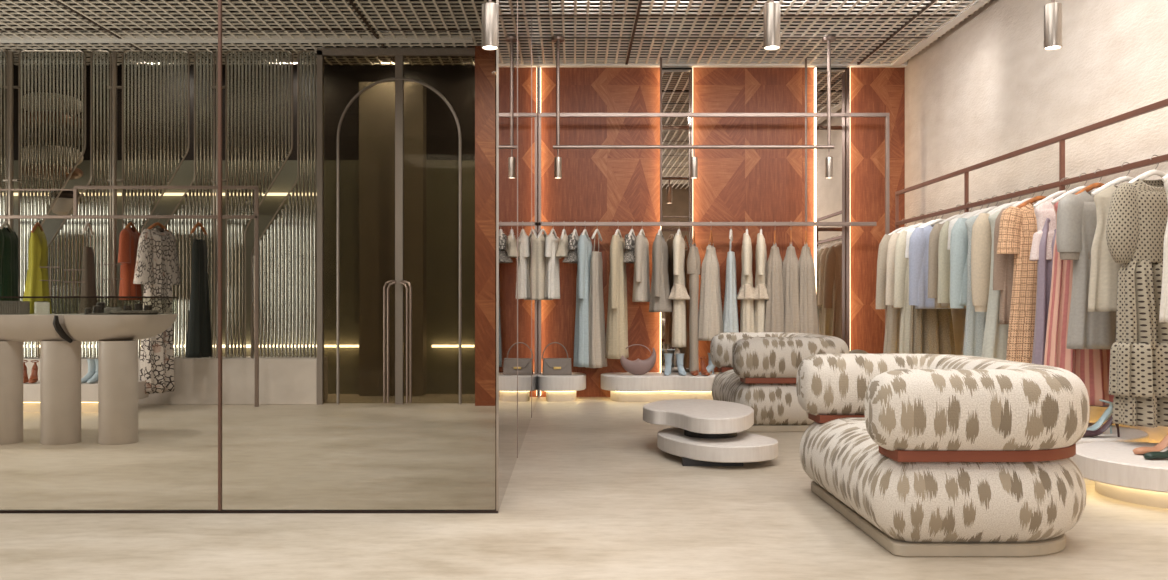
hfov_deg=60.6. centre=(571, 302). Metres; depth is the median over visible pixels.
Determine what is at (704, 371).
boot
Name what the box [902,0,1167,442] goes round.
wall
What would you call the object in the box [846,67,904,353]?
wall panel
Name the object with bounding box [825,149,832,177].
pendant lamp
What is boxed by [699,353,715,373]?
boot
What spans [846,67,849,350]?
light strip
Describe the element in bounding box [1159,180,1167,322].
vest
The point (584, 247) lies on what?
dress
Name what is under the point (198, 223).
clothes hanger
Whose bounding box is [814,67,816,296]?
light strip
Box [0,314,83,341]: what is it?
countertop
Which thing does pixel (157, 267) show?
dress
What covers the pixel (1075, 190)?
clothes hanger
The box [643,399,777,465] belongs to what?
coffee table
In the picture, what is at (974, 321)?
dress
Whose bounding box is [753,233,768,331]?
jumpsuit
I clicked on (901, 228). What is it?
clothes hanger
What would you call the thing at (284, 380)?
display platform
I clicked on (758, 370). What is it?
armchair
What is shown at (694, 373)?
pump
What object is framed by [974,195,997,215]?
clothes hanger
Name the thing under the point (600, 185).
wall panel
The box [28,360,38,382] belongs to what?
sandal
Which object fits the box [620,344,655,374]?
bag
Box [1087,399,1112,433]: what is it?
pump
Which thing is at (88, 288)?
dress
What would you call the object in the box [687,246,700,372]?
trousers
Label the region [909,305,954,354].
skirt
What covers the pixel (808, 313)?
dress
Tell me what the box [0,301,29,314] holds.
box
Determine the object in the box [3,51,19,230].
support pole
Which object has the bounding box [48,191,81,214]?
globe lamp
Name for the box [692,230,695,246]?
clothes hanger
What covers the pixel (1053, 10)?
pendant lamp
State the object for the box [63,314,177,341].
countertop
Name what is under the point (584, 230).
clothes hanger
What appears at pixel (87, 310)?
display riser
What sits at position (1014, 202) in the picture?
clothes hanger
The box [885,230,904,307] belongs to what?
shirt
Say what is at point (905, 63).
trim
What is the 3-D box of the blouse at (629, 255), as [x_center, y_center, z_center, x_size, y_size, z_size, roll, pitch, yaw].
[0.613,-0.570,10.322,0.225,0.311,0.441,0,0,17]
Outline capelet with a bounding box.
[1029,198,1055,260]
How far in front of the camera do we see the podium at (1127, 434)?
5.84 m
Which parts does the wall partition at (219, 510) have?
seam post, corner post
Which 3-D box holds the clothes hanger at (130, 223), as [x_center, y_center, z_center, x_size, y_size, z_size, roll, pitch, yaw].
[-4.256,-0.762,9.650,0.024,0.202,0.411,0,0,-6]
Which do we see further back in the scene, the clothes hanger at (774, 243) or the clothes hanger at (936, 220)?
the clothes hanger at (774, 243)
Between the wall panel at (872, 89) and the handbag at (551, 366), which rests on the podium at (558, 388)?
the handbag at (551, 366)
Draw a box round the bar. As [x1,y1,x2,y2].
[551,35,835,148]
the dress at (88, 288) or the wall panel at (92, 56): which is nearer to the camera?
the dress at (88, 288)
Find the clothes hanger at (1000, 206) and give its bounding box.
[988,192,1011,213]
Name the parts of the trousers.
trouser leg, trouser leg, hip panel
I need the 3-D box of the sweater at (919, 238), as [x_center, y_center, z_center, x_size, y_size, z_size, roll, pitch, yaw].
[3.235,-0.325,8.787,0.562,0.750,0.203,0,0,-4]
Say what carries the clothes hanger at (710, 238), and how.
hanging from the rail at (886, 115)
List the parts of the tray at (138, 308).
plate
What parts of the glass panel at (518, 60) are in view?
mirror panel, seam post, mirror panel, mirror panel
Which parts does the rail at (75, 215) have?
thin rail, rail, rail, post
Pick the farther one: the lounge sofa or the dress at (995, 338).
the dress at (995, 338)
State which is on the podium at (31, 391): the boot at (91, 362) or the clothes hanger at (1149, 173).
the boot at (91, 362)
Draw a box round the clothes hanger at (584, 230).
[582,221,587,237]
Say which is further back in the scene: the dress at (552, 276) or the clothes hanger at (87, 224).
the dress at (552, 276)
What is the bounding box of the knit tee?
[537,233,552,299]
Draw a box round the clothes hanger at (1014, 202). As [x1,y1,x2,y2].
[989,190,1020,215]
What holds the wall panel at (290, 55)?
on the display platform
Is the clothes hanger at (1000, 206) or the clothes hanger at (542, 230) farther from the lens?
the clothes hanger at (542, 230)
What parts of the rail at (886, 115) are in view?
post, hanging rod, rail, rail, hanging rod, post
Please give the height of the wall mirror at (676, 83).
3.508 m
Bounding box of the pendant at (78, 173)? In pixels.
[23,43,82,179]
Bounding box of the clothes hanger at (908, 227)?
[897,216,915,232]
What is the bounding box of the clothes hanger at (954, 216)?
[939,205,961,223]
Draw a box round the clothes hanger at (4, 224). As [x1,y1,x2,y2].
[0,214,12,231]
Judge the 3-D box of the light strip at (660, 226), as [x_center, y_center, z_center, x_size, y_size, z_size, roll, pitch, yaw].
[0.940,-0.754,10.610,0.008,3.468,0.120,0,0,0]
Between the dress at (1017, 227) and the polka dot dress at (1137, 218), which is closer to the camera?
the polka dot dress at (1137, 218)
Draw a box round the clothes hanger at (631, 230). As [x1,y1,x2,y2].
[629,221,634,237]
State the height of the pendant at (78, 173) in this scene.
1.478 m
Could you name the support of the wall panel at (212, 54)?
on the display platform
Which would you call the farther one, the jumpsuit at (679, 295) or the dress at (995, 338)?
the jumpsuit at (679, 295)
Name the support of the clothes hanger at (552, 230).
hanging from the rail at (886, 115)
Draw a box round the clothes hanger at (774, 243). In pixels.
[773,230,776,245]
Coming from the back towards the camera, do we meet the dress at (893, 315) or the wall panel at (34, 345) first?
the wall panel at (34, 345)
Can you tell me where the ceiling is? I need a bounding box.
[0,0,989,65]
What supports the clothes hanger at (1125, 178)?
hanging from the rail at (1061, 139)
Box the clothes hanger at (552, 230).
[549,221,556,238]
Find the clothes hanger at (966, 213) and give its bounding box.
[952,202,971,219]
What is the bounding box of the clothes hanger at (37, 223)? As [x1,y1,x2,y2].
[31,214,43,232]
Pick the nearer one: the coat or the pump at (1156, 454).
the pump at (1156, 454)
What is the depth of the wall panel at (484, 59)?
9.72 m
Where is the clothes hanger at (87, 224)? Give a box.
[82,214,93,235]
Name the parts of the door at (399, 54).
handle, handle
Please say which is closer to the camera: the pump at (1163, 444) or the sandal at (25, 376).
the pump at (1163, 444)
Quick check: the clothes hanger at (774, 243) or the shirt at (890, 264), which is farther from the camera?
the clothes hanger at (774, 243)
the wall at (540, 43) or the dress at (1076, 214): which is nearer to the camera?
the dress at (1076, 214)
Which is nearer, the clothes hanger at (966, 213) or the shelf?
the shelf
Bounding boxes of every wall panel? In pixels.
[0,50,7,227]
[18,50,85,357]
[47,50,111,357]
[122,50,189,357]
[164,50,214,357]
[225,50,292,357]
[251,50,316,357]
[475,46,494,405]
[540,67,659,396]
[691,67,813,371]
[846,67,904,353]
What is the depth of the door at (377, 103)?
10.75 m
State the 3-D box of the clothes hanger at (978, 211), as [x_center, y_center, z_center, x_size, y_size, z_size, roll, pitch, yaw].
[3.235,-0.722,7.802,0.411,0.202,0.024,0,0,0]
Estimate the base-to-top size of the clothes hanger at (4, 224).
0.202 m
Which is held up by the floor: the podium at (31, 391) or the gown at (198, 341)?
the podium at (31, 391)
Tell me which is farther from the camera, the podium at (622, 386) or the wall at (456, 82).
the wall at (456, 82)
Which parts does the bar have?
drop rod, drop rod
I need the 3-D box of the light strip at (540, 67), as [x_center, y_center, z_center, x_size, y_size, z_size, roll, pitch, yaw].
[-0.334,-0.754,10.610,0.008,3.468,0.120,0,0,0]
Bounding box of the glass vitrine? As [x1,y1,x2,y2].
[0,296,177,314]
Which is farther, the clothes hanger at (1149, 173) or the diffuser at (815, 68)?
the diffuser at (815, 68)
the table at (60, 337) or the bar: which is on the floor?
the table at (60, 337)
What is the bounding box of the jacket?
[632,233,649,301]
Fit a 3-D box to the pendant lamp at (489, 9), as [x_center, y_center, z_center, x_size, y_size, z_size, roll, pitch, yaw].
[-0.371,-1.308,4.520,0.076,0.310,0.076,0,0,0]
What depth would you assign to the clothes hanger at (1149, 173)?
5.53 m
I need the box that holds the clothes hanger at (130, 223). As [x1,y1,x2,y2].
[125,214,136,231]
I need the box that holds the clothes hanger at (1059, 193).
[1033,178,1067,207]
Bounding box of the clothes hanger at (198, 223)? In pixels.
[191,214,206,234]
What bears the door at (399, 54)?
on the floor
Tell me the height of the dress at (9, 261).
1.001 m
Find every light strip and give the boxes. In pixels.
[540,67,540,395]
[660,226,661,372]
[691,67,692,245]
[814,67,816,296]
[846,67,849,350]
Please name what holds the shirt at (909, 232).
hanging from the clothes hanger
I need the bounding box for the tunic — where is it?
[1088,185,1122,311]
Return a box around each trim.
[0,37,472,42]
[539,62,906,67]
[891,0,988,65]
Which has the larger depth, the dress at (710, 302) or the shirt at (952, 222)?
the dress at (710, 302)
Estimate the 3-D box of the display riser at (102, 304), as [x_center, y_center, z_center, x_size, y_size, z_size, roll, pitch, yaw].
[-3.495,0.039,7.420,0.060,0.091,0.060,0,0,0]
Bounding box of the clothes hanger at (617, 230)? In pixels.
[614,221,621,238]
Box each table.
[0,314,177,444]
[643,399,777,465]
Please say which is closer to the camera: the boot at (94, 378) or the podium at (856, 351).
the boot at (94, 378)
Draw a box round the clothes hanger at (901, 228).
[888,218,906,234]
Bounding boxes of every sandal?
[23,360,28,382]
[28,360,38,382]
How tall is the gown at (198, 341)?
1.264 m
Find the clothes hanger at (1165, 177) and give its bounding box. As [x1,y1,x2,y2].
[1162,174,1167,181]
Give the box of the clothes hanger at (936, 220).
[921,209,945,227]
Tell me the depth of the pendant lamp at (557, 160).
9.48 m
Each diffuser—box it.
[660,226,660,371]
[814,68,815,280]
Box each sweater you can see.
[909,224,965,308]
[950,218,967,307]
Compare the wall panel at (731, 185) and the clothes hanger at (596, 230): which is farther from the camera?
the wall panel at (731, 185)
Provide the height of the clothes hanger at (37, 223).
0.202 m
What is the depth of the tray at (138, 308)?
7.27 m
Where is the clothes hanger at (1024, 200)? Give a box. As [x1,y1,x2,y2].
[1012,186,1040,206]
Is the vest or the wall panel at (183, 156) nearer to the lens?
the vest
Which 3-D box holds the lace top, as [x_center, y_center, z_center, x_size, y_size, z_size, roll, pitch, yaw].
[3.236,-0.275,7.042,0.544,0.850,0.204,0,0,0]
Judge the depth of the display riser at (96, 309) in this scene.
7.28 m
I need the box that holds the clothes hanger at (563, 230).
[561,229,565,239]
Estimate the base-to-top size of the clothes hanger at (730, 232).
0.202 m
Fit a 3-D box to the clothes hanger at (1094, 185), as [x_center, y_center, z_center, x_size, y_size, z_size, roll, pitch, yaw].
[3.235,-0.722,6.144,0.411,0.202,0.024,0,0,-12]
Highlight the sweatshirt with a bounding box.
[971,213,991,311]
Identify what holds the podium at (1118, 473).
on the floor
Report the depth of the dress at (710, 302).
10.19 m
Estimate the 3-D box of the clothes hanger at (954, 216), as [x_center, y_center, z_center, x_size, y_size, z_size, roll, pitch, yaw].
[3.235,-0.722,8.361,0.411,0.202,0.024,0,0,-6]
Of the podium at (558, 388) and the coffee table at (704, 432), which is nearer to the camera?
the coffee table at (704, 432)
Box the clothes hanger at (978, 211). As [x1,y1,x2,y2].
[965,198,988,218]
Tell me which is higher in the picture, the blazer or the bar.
the bar
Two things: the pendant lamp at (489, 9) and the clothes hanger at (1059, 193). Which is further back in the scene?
the clothes hanger at (1059, 193)
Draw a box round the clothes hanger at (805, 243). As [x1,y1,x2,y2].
[804,230,807,245]
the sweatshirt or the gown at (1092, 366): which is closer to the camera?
the gown at (1092, 366)
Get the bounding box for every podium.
[23,380,148,411]
[537,372,585,401]
[601,372,719,401]
[849,349,868,353]
[1070,442,1167,508]
[1076,423,1148,444]
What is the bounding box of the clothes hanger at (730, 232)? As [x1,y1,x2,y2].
[729,229,732,240]
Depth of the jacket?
10.13 m
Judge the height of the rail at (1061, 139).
0.447 m
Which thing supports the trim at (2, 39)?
attached to the ceiling
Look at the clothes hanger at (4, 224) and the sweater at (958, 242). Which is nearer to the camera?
the sweater at (958, 242)
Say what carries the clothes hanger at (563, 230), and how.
hanging from the rail at (886, 115)
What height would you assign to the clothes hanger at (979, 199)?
0.202 m
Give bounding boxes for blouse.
[623,233,636,262]
[938,221,949,302]
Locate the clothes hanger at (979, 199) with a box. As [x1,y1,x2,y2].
[962,199,982,217]
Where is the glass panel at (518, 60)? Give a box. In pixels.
[495,0,538,510]
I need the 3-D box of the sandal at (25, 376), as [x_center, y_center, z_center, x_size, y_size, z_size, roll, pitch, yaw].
[-5.029,0.629,9.178,0.078,0.210,0.210,0,0,-30]
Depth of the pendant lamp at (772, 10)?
4.49 m
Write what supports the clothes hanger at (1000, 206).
hanging from the rail at (1061, 139)
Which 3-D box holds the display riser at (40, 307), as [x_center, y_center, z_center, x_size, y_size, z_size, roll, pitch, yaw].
[-3.869,0.036,7.300,0.100,0.096,0.100,0,0,0]
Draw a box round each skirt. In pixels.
[765,245,784,332]
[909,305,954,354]
[1032,218,1108,406]
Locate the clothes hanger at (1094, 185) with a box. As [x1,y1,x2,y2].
[1075,169,1104,194]
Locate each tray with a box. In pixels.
[81,313,112,314]
[110,304,160,314]
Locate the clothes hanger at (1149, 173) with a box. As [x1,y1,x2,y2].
[1128,155,1166,182]
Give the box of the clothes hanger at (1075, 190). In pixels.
[1051,173,1094,204]
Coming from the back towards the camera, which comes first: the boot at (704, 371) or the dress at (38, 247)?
the boot at (704, 371)
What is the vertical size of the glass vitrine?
0.132 m
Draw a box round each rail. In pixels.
[0,186,258,406]
[538,57,889,373]
[895,98,1167,229]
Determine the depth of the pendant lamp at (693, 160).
9.47 m
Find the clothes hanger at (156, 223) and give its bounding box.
[147,214,168,231]
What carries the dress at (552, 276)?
hanging from the clothes hanger at (552, 230)
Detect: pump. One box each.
[691,370,697,375]
[1083,415,1119,436]
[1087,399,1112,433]
[1133,434,1167,453]
[1143,450,1167,458]
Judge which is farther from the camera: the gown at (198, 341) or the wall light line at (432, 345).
the wall light line at (432, 345)
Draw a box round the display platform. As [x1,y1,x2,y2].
[23,356,327,403]
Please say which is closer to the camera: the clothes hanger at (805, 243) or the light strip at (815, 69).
the clothes hanger at (805, 243)
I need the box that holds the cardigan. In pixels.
[928,220,965,307]
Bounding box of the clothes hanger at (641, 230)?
[639,221,644,237]
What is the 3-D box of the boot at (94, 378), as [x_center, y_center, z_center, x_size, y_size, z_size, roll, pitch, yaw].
[-4.372,0.624,9.186,0.100,0.222,0.211,0,0,10]
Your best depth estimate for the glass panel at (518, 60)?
6.34 m
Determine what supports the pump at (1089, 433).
on the podium at (1127, 434)
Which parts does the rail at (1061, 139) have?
rail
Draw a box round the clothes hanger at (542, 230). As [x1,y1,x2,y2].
[537,221,546,237]
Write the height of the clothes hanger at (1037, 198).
0.202 m
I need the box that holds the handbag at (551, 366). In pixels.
[542,342,571,374]
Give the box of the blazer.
[649,234,671,311]
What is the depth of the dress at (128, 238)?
9.49 m
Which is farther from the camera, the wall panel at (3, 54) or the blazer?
the blazer
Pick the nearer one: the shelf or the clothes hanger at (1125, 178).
the clothes hanger at (1125, 178)
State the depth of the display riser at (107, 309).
7.35 m
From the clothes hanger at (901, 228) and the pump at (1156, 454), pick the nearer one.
the pump at (1156, 454)
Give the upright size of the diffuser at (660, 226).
3.468 m
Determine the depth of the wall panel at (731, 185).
10.64 m
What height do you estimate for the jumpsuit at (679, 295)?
1.177 m
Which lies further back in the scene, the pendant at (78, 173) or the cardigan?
the pendant at (78, 173)
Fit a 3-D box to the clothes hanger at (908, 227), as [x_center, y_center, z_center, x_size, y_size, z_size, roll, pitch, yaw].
[3.235,-0.722,9.455,0.411,0.202,0.024,0,0,-8]
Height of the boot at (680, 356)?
0.222 m
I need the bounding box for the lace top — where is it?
[993,209,1013,323]
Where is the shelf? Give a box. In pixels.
[657,427,777,462]
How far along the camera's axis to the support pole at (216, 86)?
9.93 m
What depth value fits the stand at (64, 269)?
7.40 m
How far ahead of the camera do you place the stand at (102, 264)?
7.40 m
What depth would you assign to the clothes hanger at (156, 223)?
9.62 m
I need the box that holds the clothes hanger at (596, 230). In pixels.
[591,221,601,240]
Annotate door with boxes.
[317,48,474,404]
[359,82,425,395]
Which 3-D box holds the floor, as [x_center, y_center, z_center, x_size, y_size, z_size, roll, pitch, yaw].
[-1.730,1.050,5.300,10.940,0.100,12.000,0,0,0]
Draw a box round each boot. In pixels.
[81,359,95,382]
[87,359,97,382]
[664,353,672,375]
[675,353,686,375]
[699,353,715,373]
[700,356,709,375]
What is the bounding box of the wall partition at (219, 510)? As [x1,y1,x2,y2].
[0,0,498,512]
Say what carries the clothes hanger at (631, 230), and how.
hanging from the rail at (886, 115)
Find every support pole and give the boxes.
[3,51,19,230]
[107,51,122,306]
[211,51,226,357]
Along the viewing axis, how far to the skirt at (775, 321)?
10.17 m
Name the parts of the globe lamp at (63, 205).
globe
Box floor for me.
[0,391,1167,579]
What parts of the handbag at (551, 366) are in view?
handle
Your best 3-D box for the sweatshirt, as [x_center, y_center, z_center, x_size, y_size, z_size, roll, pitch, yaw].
[3.237,-0.317,7.402,0.581,0.766,0.175,0,0,-4]
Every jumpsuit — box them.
[668,233,689,346]
[736,233,754,331]
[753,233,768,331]
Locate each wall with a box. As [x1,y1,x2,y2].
[0,49,537,393]
[540,43,901,68]
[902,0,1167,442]
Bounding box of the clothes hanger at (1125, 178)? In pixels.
[1091,162,1133,195]
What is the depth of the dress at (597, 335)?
10.18 m
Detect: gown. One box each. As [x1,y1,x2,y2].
[185,228,211,357]
[1044,201,1113,405]
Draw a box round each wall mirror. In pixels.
[662,69,690,371]
[817,69,845,342]
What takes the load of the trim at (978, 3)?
attached to the wall at (988, 88)
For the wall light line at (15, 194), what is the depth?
10.93 m
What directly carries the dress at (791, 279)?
hanging from the clothes hanger
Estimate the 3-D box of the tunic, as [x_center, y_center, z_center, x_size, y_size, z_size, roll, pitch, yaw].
[3.227,-0.325,5.844,0.437,0.750,0.196,0,0,0]
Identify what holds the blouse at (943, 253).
hanging from the clothes hanger at (966, 213)
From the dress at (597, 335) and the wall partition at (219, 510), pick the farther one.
the dress at (597, 335)
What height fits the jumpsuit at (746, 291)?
1.157 m
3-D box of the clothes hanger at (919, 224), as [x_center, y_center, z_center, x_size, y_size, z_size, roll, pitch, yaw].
[3.235,-0.722,9.225,0.411,0.202,0.024,0,0,-6]
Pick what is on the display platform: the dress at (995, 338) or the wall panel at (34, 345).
the wall panel at (34, 345)
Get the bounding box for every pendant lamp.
[482,0,497,49]
[554,149,561,177]
[690,149,697,177]
[763,0,780,49]
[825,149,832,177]
[1044,0,1061,49]
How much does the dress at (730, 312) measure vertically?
1.295 m
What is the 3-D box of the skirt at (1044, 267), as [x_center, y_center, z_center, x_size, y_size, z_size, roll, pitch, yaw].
[3.244,0.053,6.532,0.489,1.234,0.324,0,0,0]
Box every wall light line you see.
[14,193,316,195]
[23,345,358,346]
[432,345,473,346]
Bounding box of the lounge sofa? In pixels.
[796,354,1089,556]
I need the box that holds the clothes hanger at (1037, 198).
[1016,184,1045,207]
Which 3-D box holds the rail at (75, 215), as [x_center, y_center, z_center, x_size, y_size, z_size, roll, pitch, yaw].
[-4.562,-0.065,9.650,3.074,2.131,0.032,0,0,0]
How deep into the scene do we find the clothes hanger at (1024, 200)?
7.03 m
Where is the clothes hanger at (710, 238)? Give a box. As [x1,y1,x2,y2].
[708,221,713,246]
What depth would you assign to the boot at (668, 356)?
10.20 m
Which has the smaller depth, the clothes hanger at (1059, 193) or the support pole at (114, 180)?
the clothes hanger at (1059, 193)
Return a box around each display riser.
[34,301,49,314]
[85,308,90,314]
[93,306,100,312]
[97,302,104,312]
[104,307,121,314]
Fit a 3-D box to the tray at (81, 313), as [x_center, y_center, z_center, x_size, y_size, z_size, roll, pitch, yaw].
[-3.473,0.079,7.360,0.260,0.012,0.260,0,0,0]
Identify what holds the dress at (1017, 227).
hanging from the clothes hanger at (1037, 198)
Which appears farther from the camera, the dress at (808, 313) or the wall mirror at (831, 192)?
the wall mirror at (831, 192)
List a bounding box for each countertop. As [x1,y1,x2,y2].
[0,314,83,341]
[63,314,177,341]
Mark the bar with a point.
(828, 39)
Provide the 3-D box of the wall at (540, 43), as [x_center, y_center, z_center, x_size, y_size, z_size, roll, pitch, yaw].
[1.599,-0.950,10.815,3.882,3.900,0.150,0,0,0]
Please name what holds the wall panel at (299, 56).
on the display platform
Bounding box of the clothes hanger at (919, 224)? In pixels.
[905,214,924,230]
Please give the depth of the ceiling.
9.36 m
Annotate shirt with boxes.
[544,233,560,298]
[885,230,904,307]
[905,226,922,257]
[947,218,957,249]
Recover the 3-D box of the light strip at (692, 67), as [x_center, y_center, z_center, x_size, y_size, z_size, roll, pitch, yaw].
[1.273,-0.754,10.610,0.008,3.468,0.120,0,0,0]
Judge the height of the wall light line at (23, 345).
0.025 m
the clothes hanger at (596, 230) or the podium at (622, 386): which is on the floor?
the podium at (622, 386)
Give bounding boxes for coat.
[894,231,910,353]
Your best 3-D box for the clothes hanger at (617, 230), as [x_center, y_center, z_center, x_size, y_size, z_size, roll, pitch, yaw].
[0.475,-0.747,10.320,0.024,0.202,0.411,0,0,14]
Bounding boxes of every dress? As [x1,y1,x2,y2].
[0,227,18,300]
[23,226,51,313]
[78,228,97,313]
[118,227,141,299]
[133,227,180,393]
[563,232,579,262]
[573,233,591,366]
[586,235,606,367]
[605,233,627,358]
[698,245,722,340]
[723,236,738,332]
[783,245,799,332]
[798,245,819,334]
[876,232,900,353]
[963,215,986,356]
[981,208,1008,359]
[997,203,1037,363]
[1056,191,1116,348]
[1106,178,1167,427]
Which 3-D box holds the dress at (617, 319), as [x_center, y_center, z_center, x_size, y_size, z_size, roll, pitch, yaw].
[0.464,-0.079,10.323,0.225,1.293,0.562,0,0,14]
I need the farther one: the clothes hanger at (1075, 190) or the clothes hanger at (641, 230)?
the clothes hanger at (641, 230)
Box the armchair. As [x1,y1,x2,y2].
[710,332,848,431]

